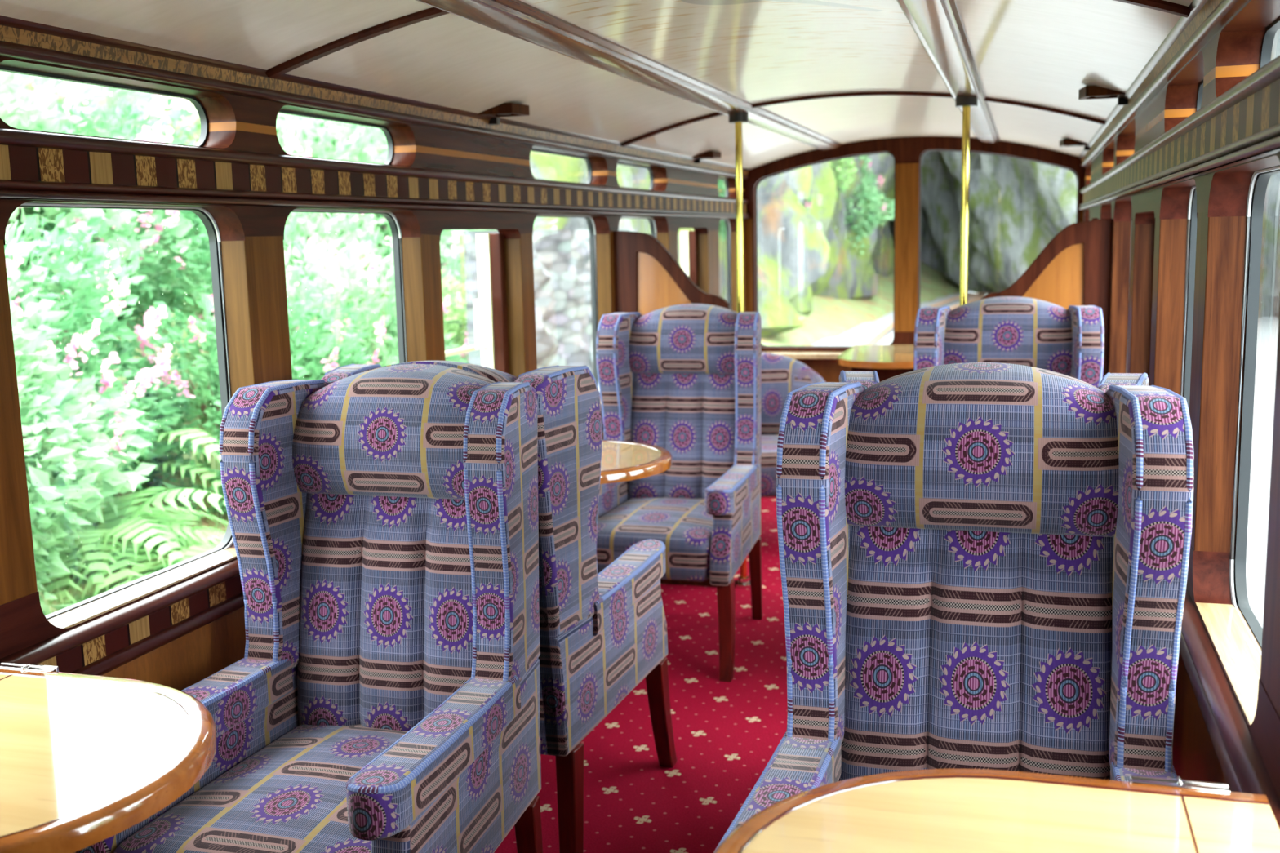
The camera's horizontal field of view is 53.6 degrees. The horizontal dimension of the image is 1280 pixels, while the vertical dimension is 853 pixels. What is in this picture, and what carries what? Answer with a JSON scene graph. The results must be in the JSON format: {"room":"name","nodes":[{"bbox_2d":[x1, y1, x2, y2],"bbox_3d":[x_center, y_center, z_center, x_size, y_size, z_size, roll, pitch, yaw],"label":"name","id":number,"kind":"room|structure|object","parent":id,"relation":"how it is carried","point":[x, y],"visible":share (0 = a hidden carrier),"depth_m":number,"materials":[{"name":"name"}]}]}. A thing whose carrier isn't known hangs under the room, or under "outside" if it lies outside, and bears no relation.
{"room":"train carriage","nodes":[
{"label":"train carriage","id":0,"kind":"room"},
{"bbox_2d":[4,225,386,574],"bbox_3d":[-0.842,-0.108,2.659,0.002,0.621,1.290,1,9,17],"label":"flowering shrub","id":1,"kind":"object","parent":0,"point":[69,243],"visible":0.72,"depth_m":2.31,"materials":[{"name":"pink plant"}]},
{"bbox_2d":[0,56,746,852],"bbox_3d":[-0.588,0.021,3.350,0.076,1.685,7.990,1,9,17],"label":"wall","id":2,"kind":"structure","parent":0,"point":[252,237],"depth_m":2.58,"materials":[{"name":"brown wood"}]},
{"bbox_2d":[0,66,208,146],"bbox_3d":[-0.958,-0.553,2.228,0.018,0.124,0.670,1,9,17],"label":"window","id":3,"kind":"structure","parent":2,"relation":"in","point":[202,113],"depth_m":2.32,"materials":[{"name":"silver metal"}]},
{"bbox_2d":[0,661,217,852],"bbox_3d":[-0.803,0.610,1.565,0.548,0.425,0.608,1,9,17],"label":"folding table","id":4,"kind":"object","parent":2,"relation":"attached to","point":[85,760],"visible":1,"depth_m":1.55,"materials":[{"name":"brown wood"}]},
{"bbox_2d":[17,202,233,620],"bbox_3d":[-0.942,-0.048,2.303,0.028,0.730,0.670,1,9,17],"label":"window","id":5,"kind":"structure","parent":2,"relation":"in","point":[211,228],"depth_m":2.55,"materials":[{"name":"silver metal"}]},
{"bbox_2d":[0,405,602,664],"bbox_3d":[-0.541,0.149,3.356,0.034,0.028,7.990,1,9,17],"label":"trim","id":6,"kind":"structure","parent":2,"relation":"attached to","point":[37,653],"depth_m":2.18,"materials":[{"name":"brown wood"}]},
{"bbox_2d":[278,109,393,164],"bbox_3d":[-0.734,-0.669,2.961,0.018,0.124,0.679,1,9,17],"label":"window","id":7,"kind":"structure","parent":2,"relation":"in","point":[388,137],"depth_m":3.12,"materials":[{"name":"silver metal"}]},
{"bbox_2d":[70,424,604,675],"bbox_3d":[-0.546,0.218,3.368,0.022,0.028,7.990,1,9,17],"label":"trim","id":8,"kind":"structure","parent":2,"relation":"attached to","point":[104,665],"depth_m":2.29,"materials":[{"name":"brown wood"}]},
{"bbox_2d":[291,208,407,363],"bbox_3d":[-0.718,-0.164,3.036,0.028,0.730,0.679,1,9,17],"label":"window","id":9,"kind":"structure","parent":2,"relation":"in","point":[390,217],"depth_m":3.30,"materials":[{"name":"silver metal"}]},
{"bbox_2d":[0,25,747,175],"bbox_3d":[-0.569,-0.799,3.215,0.024,0.024,7.990,1,9,17],"label":"trim","id":10,"kind":"structure","parent":2,"relation":"attached to","point":[11,34],"depth_m":2.58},
{"bbox_2d":[0,128,748,204],"bbox_3d":[-0.565,-0.648,3.237,0.024,0.024,7.990,1,9,17],"label":"trim","id":11,"kind":"structure","parent":2,"relation":"attached to","point":[7,136],"depth_m":2.60,"materials":[{"name":"brown wood"}]},
{"bbox_2d":[0,40,748,179],"bbox_3d":[-0.567,-0.778,3.217,0.026,0.022,7.990,1,9,17],"label":"trim","id":12,"kind":"structure","parent":2,"relation":"attached to","point":[7,49],"depth_m":2.59,"materials":[{"name":"brown wood"}]},
{"bbox_2d":[0,179,749,218],"bbox_3d":[-0.561,-0.570,3.249,0.028,0.029,7.990,1,9,17],"label":"trim","id":13,"kind":"structure","parent":2,"relation":"attached to","point":[9,188],"depth_m":2.60,"materials":[{"name":"brown wood"}]},
{"bbox_2d":[0,15,751,171],"bbox_3d":[-0.561,-0.833,3.207,0.042,0.050,7.990,1,9,17],"label":"trim","id":14,"kind":"structure","parent":2,"relation":"attached to","point":[4,20],"depth_m":2.53,"materials":[{"name":"brown wood"}]},
{"bbox_2d":[444,233,509,373],"bbox_3d":[-0.524,0.082,3.772,0.075,1.336,0.607,1,9,17],"label":"window frame","id":15,"kind":"structure","parent":2,"relation":"in","point":[490,309],"depth_m":3.93,"materials":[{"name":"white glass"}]},
{"bbox_2d":[478,102,529,124],"bbox_3d":[-0.393,-0.879,3.565,0.150,0.046,0.129,1,9,17],"label":"lamp","id":16,"kind":"object","parent":2,"relation":"attached to","point":[504,109],"visible":0.79,"depth_m":3.52,"materials":[{"name":"brown wood"}]},
{"bbox_2d":[530,148,591,183],"bbox_3d":[-0.302,-0.893,4.374,0.018,0.124,0.824,1,9,17],"label":"window","id":17,"kind":"structure","parent":2,"relation":"in","point":[587,160],"depth_m":4.64,"materials":[{"name":"silver metal"}]},
{"bbox_2d":[536,214,599,391],"bbox_3d":[-0.286,-0.387,4.449,0.028,0.730,0.824,1,9,17],"label":"window","id":18,"kind":"structure","parent":2,"relation":"in","point":[588,219],"depth_m":4.80,"materials":[{"name":"silver metal"}]},
{"bbox_2d":[617,162,653,190],"bbox_3d":[-0.055,-1.021,5.184,0.018,0.124,0.762,1,9,17],"label":"window","id":19,"kind":"structure","parent":2,"relation":"in","point":[649,169],"depth_m":5.49,"materials":[{"name":"silver metal"}]},
{"bbox_2d":[600,440,671,484],"bbox_3d":[-0.181,0.290,3.588,0.548,0.425,0.608,1,9,17],"label":"folding table","id":20,"kind":"object","parent":2,"relation":"attached to","point":[621,460],"visible":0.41,"depth_m":3.47,"materials":[{"name":"brown wood"}]},
{"bbox_2d":[621,216,656,238],"bbox_3d":[-0.039,-0.515,5.259,0.028,0.730,0.762,1,9,17],"label":"window","id":21,"kind":"structure","parent":2,"relation":"in","point":[652,224],"depth_m":5.53,"materials":[{"name":"silver metal"}]},
{"bbox_2d":[680,230,697,286],"bbox_3d":[0.178,-0.281,6.072,0.075,1.336,0.610,1,9,17],"label":"window","id":22,"kind":"structure","parent":2,"relation":"in","point":[688,239],"depth_m":6.22,"materials":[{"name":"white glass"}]},
{"bbox_2d":[692,151,721,163],"bbox_3d":[0.292,-1.234,5.807,0.150,0.046,0.129,1,9,17],"label":"lamp","id":23,"kind":"object","parent":2,"relation":"attached to","point":[709,154],"visible":0.66,"depth_m":5.75,"materials":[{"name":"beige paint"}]},
{"bbox_2d":[718,177,728,196],"bbox_3d":[0.399,-1.256,6.670,0.018,0.124,0.560,1,9,17],"label":"window","id":24,"kind":"structure","parent":2,"relation":"in","point":[724,180],"depth_m":6.90,"materials":[{"name":"silver metal"}]},
{"bbox_2d":[720,218,731,310],"bbox_3d":[0.415,-0.750,6.744,0.028,0.730,0.560,1,9,17],"label":"window","id":25,"kind":"structure","parent":2,"relation":"in","point":[726,220],"depth_m":6.96,"materials":[{"name":"silver metal"}]},
{"bbox_2d":[265,0,1191,78],"bbox_3d":[0.073,-0.763,2.300,1.720,0.156,0.034,1,9,17],"label":"trim","id":26,"kind":"structure","parent":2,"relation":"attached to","point":[335,46],"depth_m":2.46,"materials":[{"name":"brown wood"}]},
{"bbox_2d":[620,91,1106,146],"bbox_3d":[0.751,-1.114,4.520,1.720,0.156,0.034,1,9,17],"label":"trim","id":27,"kind":"structure","parent":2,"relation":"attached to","point":[860,93],"depth_m":4.49,"materials":[{"name":"brown wood"}]},
{"bbox_2d":[0,0,1192,168],"bbox_3d":[0.282,-0.887,2.983,1.858,0.215,8.070,1,9,17],"label":"ceiling","id":28,"kind":"structure","parent":0,"point":[1038,52],"depth_m":3.04,"materials":[{"name":"paint"}]},
{"bbox_2d":[416,0,842,151],"bbox_3d":[-0.118,-0.914,3.069,0.116,0.045,8.010,1,9,17],"label":"ceiling rail","id":29,"kind":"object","parent":28,"relation":"attached to","point":[518,19],"depth_m":3.12,"materials":[{"name":"silver metal"}]},
{"bbox_2d":[493,497,787,852],"bbox_3d":[0.319,0.900,3.238,1.818,0.060,8.040,1,9,17],"label":"floor","id":30,"kind":"structure","parent":0,"point":[726,734],"depth_m":3.43,"materials":[{"name":"carpet"}]},
{"bbox_2d":[75,364,542,852],"bbox_3d":[-0.522,0.484,2.193,0.584,1.114,0.766,1,9,17],"label":"chair","id":31,"kind":"object","parent":30,"relation":"on","point":[383,696],"visible":0.94,"depth_m":2.32,"materials":[{"name":"fabric"}]},
{"bbox_2d":[320,360,676,852],"bbox_3d":[-0.306,0.368,2.922,0.584,1.114,0.766,1,9,17],"label":"chair","id":32,"kind":"object","parent":30,"relation":"on","point":[602,633],"visible":0.43,"depth_m":2.63,"materials":[{"name":"fabric"}]},
{"bbox_2d":[595,303,762,681],"bbox_3d":[0.094,0.167,4.217,0.584,1.107,0.766,1,9,17],"label":"chair","id":33,"kind":"object","parent":30,"relation":"on","point":[684,380],"visible":0.83,"depth_m":4.34,"materials":[{"name":"fabric"}]},
{"bbox_2d":[728,111,750,589],"bbox_3d":[0.380,-0.265,4.767,0.090,1.784,0.090,1,9,17],"label":"brass pole","id":34,"kind":"object","parent":30,"relation":"on","point":[743,582],"visible":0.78,"depth_m":4.68,"materials":[{"name":"gold metal"}]},
{"bbox_2d":[728,111,748,123],"bbox_3d":[0.360,-1.130,4.637,0.072,0.034,0.072,1,9,17],"label":"socket","id":35,"kind":"object","parent":34,"relation":"attached to","point":[742,117],"depth_m":4.61,"materials":[{"name":"black metal"}]},
{"bbox_2d":[760,351,825,497],"bbox_3d":[0.541,0.096,5.658,0.666,0.803,0.710,-2,9,-3],"label":"tub chair","id":36,"kind":"object","parent":30,"relation":"on","point":[780,375],"visible":0.08,"depth_m":5.84,"materials":[{"name":"fabric"}]},
{"bbox_2d":[613,218,1112,586],"bbox_3d":[0.769,-0.048,4.659,1.778,1.368,0.036,1,9,17],"label":"wall","id":37,"kind":"structure","parent":30,"relation":"on","point":[1074,267],"depth_m":4.40,"materials":[{"name":"brown wood"}]},
{"bbox_2d":[836,344,914,382],"bbox_3d":[1.283,0.000,6.364,0.524,0.742,0.932,1,9,17],"label":"end table","id":38,"kind":"object","parent":30,"relation":"on","point":[889,361],"visible":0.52,"depth_m":6.10,"materials":[{"name":"brown wood"}]},
{"bbox_2d":[713,362,1193,852],"bbox_3d":[0.446,0.517,1.728,0.590,1.140,0.766,1,9,17],"label":"chair","id":39,"kind":"object","parent":30,"relation":"on","point":[983,565],"visible":0.88,"depth_m":1.87,"materials":[{"name":"fabric"}]},
{"bbox_2d":[955,95,977,306],"bbox_3d":[1.112,-0.222,4.368,0.090,1.784,0.090,1,9,17],"label":"brass pole","id":40,"kind":"object","parent":30,"relation":"on","point":[966,103],"visible":0.32,"depth_m":4.27,"materials":[{"name":"gold metal"}]},
{"bbox_2d":[955,95,977,107],"bbox_3d":[1.091,-1.087,4.238,0.072,0.034,0.072,1,9,17],"label":"socket","id":41,"kind":"object","parent":40,"relation":"attached to","point":[961,101],"depth_m":4.21,"materials":[{"name":"black metal"}]},
{"bbox_2d":[838,370,1149,392],"bbox_3d":[0.701,0.399,2.566,0.584,1.114,0.766,1,9,17],"label":"chair","id":42,"kind":"object","parent":30,"relation":"on","point":[867,379],"visible":0.06,"depth_m":2.23,"materials":[{"name":"fabric"}]},
{"bbox_2d":[913,296,1103,387],"bbox_3d":[1.098,0.192,3.830,0.584,1.127,0.766,1,9,17],"label":"chair","id":43,"kind":"object","parent":30,"relation":"on","point":[1011,330],"visible":0.27,"depth_m":3.95,"materials":[{"name":"fabric"}]},
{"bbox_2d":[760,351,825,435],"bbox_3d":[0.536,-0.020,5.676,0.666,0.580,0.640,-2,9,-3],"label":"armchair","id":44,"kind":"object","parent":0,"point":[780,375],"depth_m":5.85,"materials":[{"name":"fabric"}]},
{"bbox_2d":[744,136,1084,382],"bbox_3d":[1.435,-0.640,6.821,1.838,1.863,0.180,1,9,17],"label":"wall","id":45,"kind":"structure","parent":0,"point":[907,151],"depth_m":6.81,"materials":[{"name":"brown wood"}]},
{"bbox_2d":[755,151,894,346],"bbox_3d":[1.018,-0.984,6.984,0.806,1.134,0.021,1,9,17],"label":"window","id":46,"kind":"structure","parent":45,"relation":"in","point":[762,180],"depth_m":7.04,"materials":[{"name":"silver metal"}]},
{"bbox_2d":[896,0,999,143],"bbox_3d":[0.663,-0.897,2.833,0.116,0.045,8.010,1,9,17],"label":"trim","id":47,"kind":"structure","parent":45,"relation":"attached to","point":[938,25],"depth_m":3.15,"materials":[{"name":"silver metal"}]},
{"bbox_2d":[919,150,1078,308],"bbox_3d":[1.891,-0.965,6.720,0.842,1.134,0.021,1,9,17],"label":"window","id":48,"kind":"structure","parent":45,"relation":"in","point":[926,151],"depth_m":6.73,"materials":[{"name":"silver metal"}]},
{"bbox_2d":[1082,0,1279,799],"bbox_3d":[1.171,0.060,2.819,0.076,1.685,7.990,1,9,17],"label":"wall","id":49,"kind":"structure","parent":0,"point":[1155,285],"depth_m":2.08,"materials":[{"name":"brown wood"}]},
{"bbox_2d":[714,768,1279,852],"bbox_3d":[0.331,0.638,1.201,0.548,0.425,0.608,1,9,17],"label":"folding table","id":50,"kind":"object","parent":49,"relation":"attached to","point":[930,811],"visible":1,"depth_m":1.32,"materials":[{"name":"brown wood"}]},
{"bbox_2d":[1059,138,1090,150],"bbox_3d":[1.907,-1.229,5.525,0.150,0.046,0.129,1,9,17],"label":"lamp","id":51,"kind":"object","parent":49,"relation":"attached to","point":[1064,142],"visible":0.63,"depth_m":5.48,"materials":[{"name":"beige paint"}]},
{"bbox_2d":[1078,84,1128,105],"bbox_3d":[1.272,-0.900,3.445,0.150,0.046,0.129,1,9,17],"label":"lamp","id":52,"kind":"object","parent":49,"relation":"attached to","point":[1091,91],"visible":0.68,"depth_m":3.40,"materials":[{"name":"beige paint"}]},
{"bbox_2d":[1126,221,1132,369],"bbox_3d":[1.545,-0.346,3.897,0.028,0.730,0.824,1,9,17],"label":"window","id":53,"kind":"structure","parent":49,"relation":"in","point":[1131,221],"depth_m":4.25,"materials":[{"name":"clear glass"}]},
{"bbox_2d":[1078,0,1208,158],"bbox_3d":[1.104,-0.796,2.704,0.042,0.050,7.990,1,9,17],"label":"trim","id":54,"kind":"structure","parent":49,"relation":"attached to","point":[1196,6],"depth_m":2.62,"materials":[{"name":"silver metal"}]},
{"bbox_2d":[1080,0,1222,162],"bbox_3d":[1.114,-0.762,2.707,0.024,0.024,7.990,1,9,17],"label":"trim","id":55,"kind":"structure","parent":49,"relation":"attached to","point":[1210,5],"depth_m":2.53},
{"bbox_2d":[1080,0,1248,167],"bbox_3d":[1.113,-0.741,2.710,0.026,0.022,7.990,1,9,17],"label":"trim","id":56,"kind":"structure","parent":49,"relation":"attached to","point":[1225,10],"depth_m":2.34,"materials":[{"name":"silver wood"}]},
{"bbox_2d":[1079,123,1279,209],"bbox_3d":[1.117,-0.532,2.742,0.028,0.029,7.990,1,9,17],"label":"trim","id":57,"kind":"structure","parent":49,"relation":"attached to","point":[1266,142],"depth_m":1.89,"materials":[{"name":"silver wood"}]},
{"bbox_2d":[1080,55,1279,193],"bbox_3d":[1.117,-0.610,2.729,0.024,0.024,7.990,1,9,17],"label":"trim","id":58,"kind":"structure","parent":49,"relation":"attached to","point":[1269,73],"depth_m":1.91,"materials":[{"name":"silver wood"}]},
{"bbox_2d":[1181,185,1197,412],"bbox_3d":[1.113,-0.123,2.483,0.028,0.730,0.679,1,9,17],"label":"window","id":59,"kind":"structure","parent":49,"relation":"in","point":[1192,216],"depth_m":2.76,"materials":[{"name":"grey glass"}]},
{"bbox_2d":[1196,80,1203,111],"bbox_3d":[1.106,-0.629,2.405,0.018,0.124,0.679,1,9,17],"label":"window","id":60,"kind":"structure","parent":49,"relation":"in","point":[1201,86],"depth_m":2.69,"materials":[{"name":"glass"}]},
{"bbox_2d":[1178,632,1242,792],"bbox_3d":[1.138,0.256,2.860,0.022,0.028,7.990,1,9,17],"label":"trim","id":61,"kind":"structure","parent":49,"relation":"attached to","point":[1226,766],"depth_m":1.79,"materials":[{"name":"brown wood"}]},
{"bbox_2d":[1181,587,1279,829],"bbox_3d":[1.131,0.186,2.851,0.034,0.028,7.990,1,9,17],"label":"trim","id":62,"kind":"structure","parent":49,"relation":"attached to","point":[1253,777],"depth_m":1.62,"materials":[{"name":"brown wood"}]},
{"bbox_2d":[1229,164,1279,655],"bbox_3d":[0.889,-0.007,1.750,0.028,0.730,0.670,1,9,17],"label":"window","id":63,"kind":"structure","parent":49,"relation":"in","point":[1260,178],"depth_m":2.04,"materials":[{"name":"grey metal"}]},
{"bbox_2d":[1259,17,1279,68],"bbox_3d":[0.882,-0.513,1.672,0.018,0.124,0.670,1,9,17],"label":"window","id":64,"kind":"structure","parent":49,"relation":"in","point":[1268,40],"depth_m":1.95,"materials":[{"name":"grey metal"}]},
{"label":"outside","id":65,"kind":"structure","parent":0,"visible":0},
{"bbox_2d":[810,291,1278,628],"bbox_3d":[18.286,-2.139,25.801,100.000,0.001,120.000,1,9,17],"label":"gravel ground","id":66,"kind":"structure","parent":65,"point":[1268,328],"depth_m":13.51,"materials":[{"name":"grey gravel"}]},
{"bbox_2d":[26,93,959,613],"bbox_3d":[0.497,-9.450,26.906,13.000,15.329,70.000,1,9,17],"label":"grass bank","id":67,"kind":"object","parent":66,"relation":"on","point":[830,317],"visible":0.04,"depth_m":26.23,"materials":[{"name":"green plant"}]},
{"bbox_2d":[0,71,106,266],"bbox_3d":[-4.979,-1.368,8.532,2.517,2.511,2.430,2,9,22],"label":"leafy shrub","id":68,"kind":"object","parent":67,"relation":"on","point":[28,82],"visible":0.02,"depth_m":8.80,"materials":[{"name":"green plant"}]},
{"bbox_2d":[4,219,156,615],"bbox_3d":[-3.135,0.112,5.199,2.041,1.999,2.084,3,10,28],"label":"flowering shrub","id":69,"kind":"object","parent":67,"relation":"on","point":[41,392],"visible":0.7,"depth_m":5.30,"materials":[{"name":"green plant"}]},
{"bbox_2d":[55,583,119,604],"bbox_3d":[-2.279,0.951,5.817,1.102,0.412,0.928,4,10,33],"label":"fern","id":70,"kind":"object","parent":67,"relation":"on","point":[76,597],"visible":0.02,"depth_m":5.78,"materials":[{"name":"green plant"}]},
{"bbox_2d":[4,211,186,518],"bbox_3d":[-3.311,-0.198,6.348,1.890,1.796,1.926,-4,9,-14],"label":"flowering shrub","id":71,"kind":"object","parent":67,"relation":"on","point":[112,362],"visible":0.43,"depth_m":6.38,"materials":[{"name":"green plant"}]},
{"bbox_2d":[0,71,202,377],"bbox_3d":[-4.210,-1.208,7.515,2.775,2.718,2.833,-2,9,-2],"label":"flowering shrub","id":72,"kind":"object","parent":67,"relation":"on","point":[16,108],"visible":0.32,"depth_m":7.32,"materials":[{"name":"green plant"}]},
{"bbox_2d":[17,75,199,266],"bbox_3d":[-4.867,-1.921,10.076,3.109,2.982,3.046,-4,9,-17],"label":"flowering shrub","id":73,"kind":"object","parent":67,"relation":"on","point":[142,99],"visible":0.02,"depth_m":9.82,"materials":[{"name":"green plant"}]},
{"bbox_2d":[13,91,213,334],"bbox_3d":[-3.709,-1.288,8.345,1.908,1.813,1.944,3,9,24],"label":"flowering shrub","id":74,"kind":"object","parent":67,"relation":"on","point":[201,254],"visible":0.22,"depth_m":8.18,"materials":[{"name":"green plant"}]},
{"bbox_2d":[47,496,199,595],"bbox_3d":[-2.662,0.665,6.331,1.239,0.530,1.068,7,12,43],"label":"fern","id":75,"kind":"object","parent":67,"relation":"on","point":[77,545],"visible":0.38,"depth_m":6.01,"materials":[{"name":"green plant"}]},
{"bbox_2d":[40,487,227,609],"bbox_3d":[-2.618,0.767,6.157,1.396,0.865,1.266,-8,11,-39],"label":"fern","id":76,"kind":"object","parent":67,"relation":"on","point":[133,521],"visible":0.57,"depth_m":5.98,"materials":[{"name":"green plant"}]},
{"bbox_2d":[40,457,228,615],"bbox_3d":[-2.529,0.974,4.678,1.816,1.017,7.215,1,9,17],"label":"grass","id":77,"kind":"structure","parent":67,"relation":"on","point":[49,602],"depth_m":6.65,"materials":[{"name":"green plant"}]},
{"bbox_2d":[75,534,221,586],"bbox_3d":[-2.459,0.787,6.440,0.927,0.461,1.062,-1,9,4],"label":"fern","id":78,"kind":"object","parent":67,"relation":"on","point":[158,567],"visible":0.07,"depth_m":6.13,"materials":[{"name":"green plant"}]},
{"bbox_2d":[78,428,222,539],"bbox_3d":[-2.829,0.410,6.917,1.494,0.806,1.326,-2,9,-3],"label":"fern","id":79,"kind":"object","parent":67,"relation":"on","point":[172,434],"visible":0.17,"depth_m":6.79,"materials":[{"name":"green plant"}]},
{"bbox_2d":[84,513,225,586],"bbox_3d":[-2.360,0.818,6.375,1.032,0.634,1.160,-8,11,-39],"label":"fern","id":80,"kind":"object","parent":67,"relation":"on","point":[170,519],"visible":0.14,"depth_m":6.48,"materials":[{"name":"green plant"}]},
{"bbox_2d":[156,544,217,571],"bbox_3d":[-2.312,1.010,5.876,1.285,0.760,1.117,-4,9,-16],"label":"fern","id":81,"kind":"object","parent":67,"relation":"on","point":[188,553],"visible":0.03,"depth_m":6.08,"materials":[{"name":"green plant"}]},
{"bbox_2d":[130,109,288,280],"bbox_3d":[-4.373,-1.726,11.451,2.296,2.372,2.378,6,11,40],"label":"leafy shrub","id":82,"kind":"object","parent":67,"relation":"on","point":[195,117],"visible":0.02,"depth_m":10.99,"materials":[{"name":"green plant"}]},
{"bbox_2d":[99,288,380,520],"bbox_3d":[-2.322,-0.032,7.565,1.676,1.593,1.708,-6,10,-28],"label":"flowering shrub","id":83,"kind":"object","parent":67,"relation":"on","point":[206,391],"visible":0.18,"depth_m":7.17,"materials":[{"name":"green plant"}]},
{"bbox_2d":[182,99,297,151],"bbox_3d":[-3.715,-3.152,14.616,2.505,2.499,2.419,3,9,24],"label":"leafy shrub","id":84,"kind":"object","parent":67,"relation":"on","point":[192,108],"visible":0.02,"depth_m":14.24,"materials":[{"name":"green plant"}]},
{"bbox_2d":[162,102,381,246],"bbox_3d":[-3.461,-2.455,13.014,3.094,3.267,3.075,1,9,17],"label":"leafy shrub","id":85,"kind":"object","parent":67,"relation":"on","point":[175,113],"visible":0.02,"depth_m":12.51,"materials":[{"name":"green plant"}]},
{"bbox_2d":[173,212,396,333],"bbox_3d":[-2.652,-0.981,9.982,2.088,2.045,2.132,-6,10,-30],"label":"flowering shrub","id":86,"kind":"object","parent":67,"relation":"on","point":[304,224],"visible":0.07,"depth_m":9.63,"materials":[{"name":"green plant"}]},
{"bbox_2d":[169,112,466,319],"bbox_3d":[-2.937,-1.818,11.388,2.709,2.599,2.654,-4,9,-17],"label":"flowering shrub","id":87,"kind":"object","parent":67,"relation":"on","point":[347,146],"visible":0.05,"depth_m":10.92,"materials":[{"name":"green plant"}]},
{"bbox_2d":[168,235,468,417],"bbox_3d":[-2.113,-0.270,8.457,2.068,1.984,2.026,2,9,18],"label":"flowering shrub","id":88,"kind":"object","parent":67,"relation":"on","point":[383,326],"visible":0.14,"depth_m":8.11,"materials":[{"name":"green plant"}]},
{"bbox_2d":[297,269,468,377],"bbox_3d":[-2.032,-0.453,9.957,1.583,1.636,1.640,-5,9,-25],"label":"leafy shrub","id":89,"kind":"object","parent":67,"relation":"on","point":[459,315],"visible":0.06,"depth_m":9.72,"materials":[{"name":"green plant"}]},
{"bbox_2d":[306,142,465,283],"bbox_3d":[-2.446,-1.808,12.705,2.214,2.124,2.169,-6,10,-26],"label":"flowering shrub","id":90,"kind":"object","parent":67,"relation":"on","point":[361,152],"visible":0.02,"depth_m":11.93,"materials":[{"name":"green plant"}]},
{"bbox_2d":[376,232,468,363],"bbox_3d":[-1.589,-0.819,11.294,1.858,1.819,1.896,-7,10,-33],"label":"flowering shrub","id":91,"kind":"object","parent":67,"relation":"on","point":[453,263],"visible":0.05,"depth_m":11.11,"materials":[{"name":"green plant"}]},
{"bbox_2d":[376,217,559,337],"bbox_3d":[-1.800,-1.414,12.495,2.393,2.343,2.443,7,12,43],"label":"flowering shrub","id":92,"kind":"object","parent":67,"relation":"on","point":[538,221],"visible":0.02,"depth_m":11.60,"materials":[{"name":"green plant"}]},
{"bbox_2d":[462,229,636,374],"bbox_3d":[-0.458,-0.362,9.336,0.411,2.150,2.900,1,9,17],"label":"stone wall","id":93,"kind":"structure","parent":67,"relation":"on","point":[561,257],"depth_m":8.69,"materials":[{"name":"grey stone"}]},
{"bbox_2d":[494,151,894,337],"bbox_3d":[5.606,-8.976,36.138,4.963,11.000,50.526,1,9,12],"label":"foliage","id":94,"kind":"object","parent":66,"relation":"on","point":[802,255],"visible":0.23,"depth_m":23.39,"materials":[{"name":"green plant"}]},
{"bbox_2d":[717,179,726,243],"bbox_3d":[0.208,-3.593,19.491,2.663,2.484,2.613,-9,11,-41],"label":"flowering shrub","id":95,"kind":"object","parent":94,"relation":"on","point":[720,184],"visible":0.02,"depth_m":19.39,"materials":[{"name":"green plant"}]},
{"bbox_2d":[803,196,812,212],"bbox_3d":[2.439,-3.904,25.101,2.174,2.028,2.133,-6,10,-29],"label":"flowering shrub","id":96,"kind":"object","parent":94,"relation":"on","point":[806,207],"visible":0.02,"depth_m":24.88,"materials":[{"name":"green plant"}]},
{"bbox_2d":[831,157,857,197],"bbox_3d":[3.557,-6.300,28.566,2.614,2.607,2.523,-3,9,-9],"label":"leafy shrub","id":97,"kind":"object","parent":94,"relation":"on","point":[839,177],"visible":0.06,"depth_m":27.97,"materials":[{"name":"green plant"}]},
{"bbox_2d":[844,155,894,255],"bbox_3d":[5.047,-5.600,32.386,2.860,2.744,2.801,-2,9,-3],"label":"flowering shrub","id":98,"kind":"object","parent":94,"relation":"on","point":[874,197],"visible":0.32,"depth_m":31.71,"materials":[{"name":"green plant"}]},
{"bbox_2d":[865,290,993,344],"bbox_3d":[6.222,-2.030,26.152,2.451,0.078,38.426,1,9,18],"label":"rail","id":99,"kind":"object","parent":66,"relation":"on","point":[891,326],"visible":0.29,"depth_m":33.48,"materials":[{"name":"brown metal"}]},
{"bbox_2d":[950,295,985,310],"bbox_3d":[6.700,-1.980,25.746,2.399,0.078,37.924,1,9,18],"label":"rail","id":100,"kind":"object","parent":66,"relation":"on","point":[953,307],"visible":0.08,"depth_m":35.16,"materials":[{"name":"brown wood"}]},
{"bbox_2d":[888,28,1279,319],"bbox_3d":[11.369,-9.588,32.602,8.862,13.000,40.285,-4,9,-16],"label":"rock cliff","id":101,"kind":"structure","parent":66,"relation":"on","point":[1017,206],"depth_m":36.10,"materials":[{"name":"stone"}]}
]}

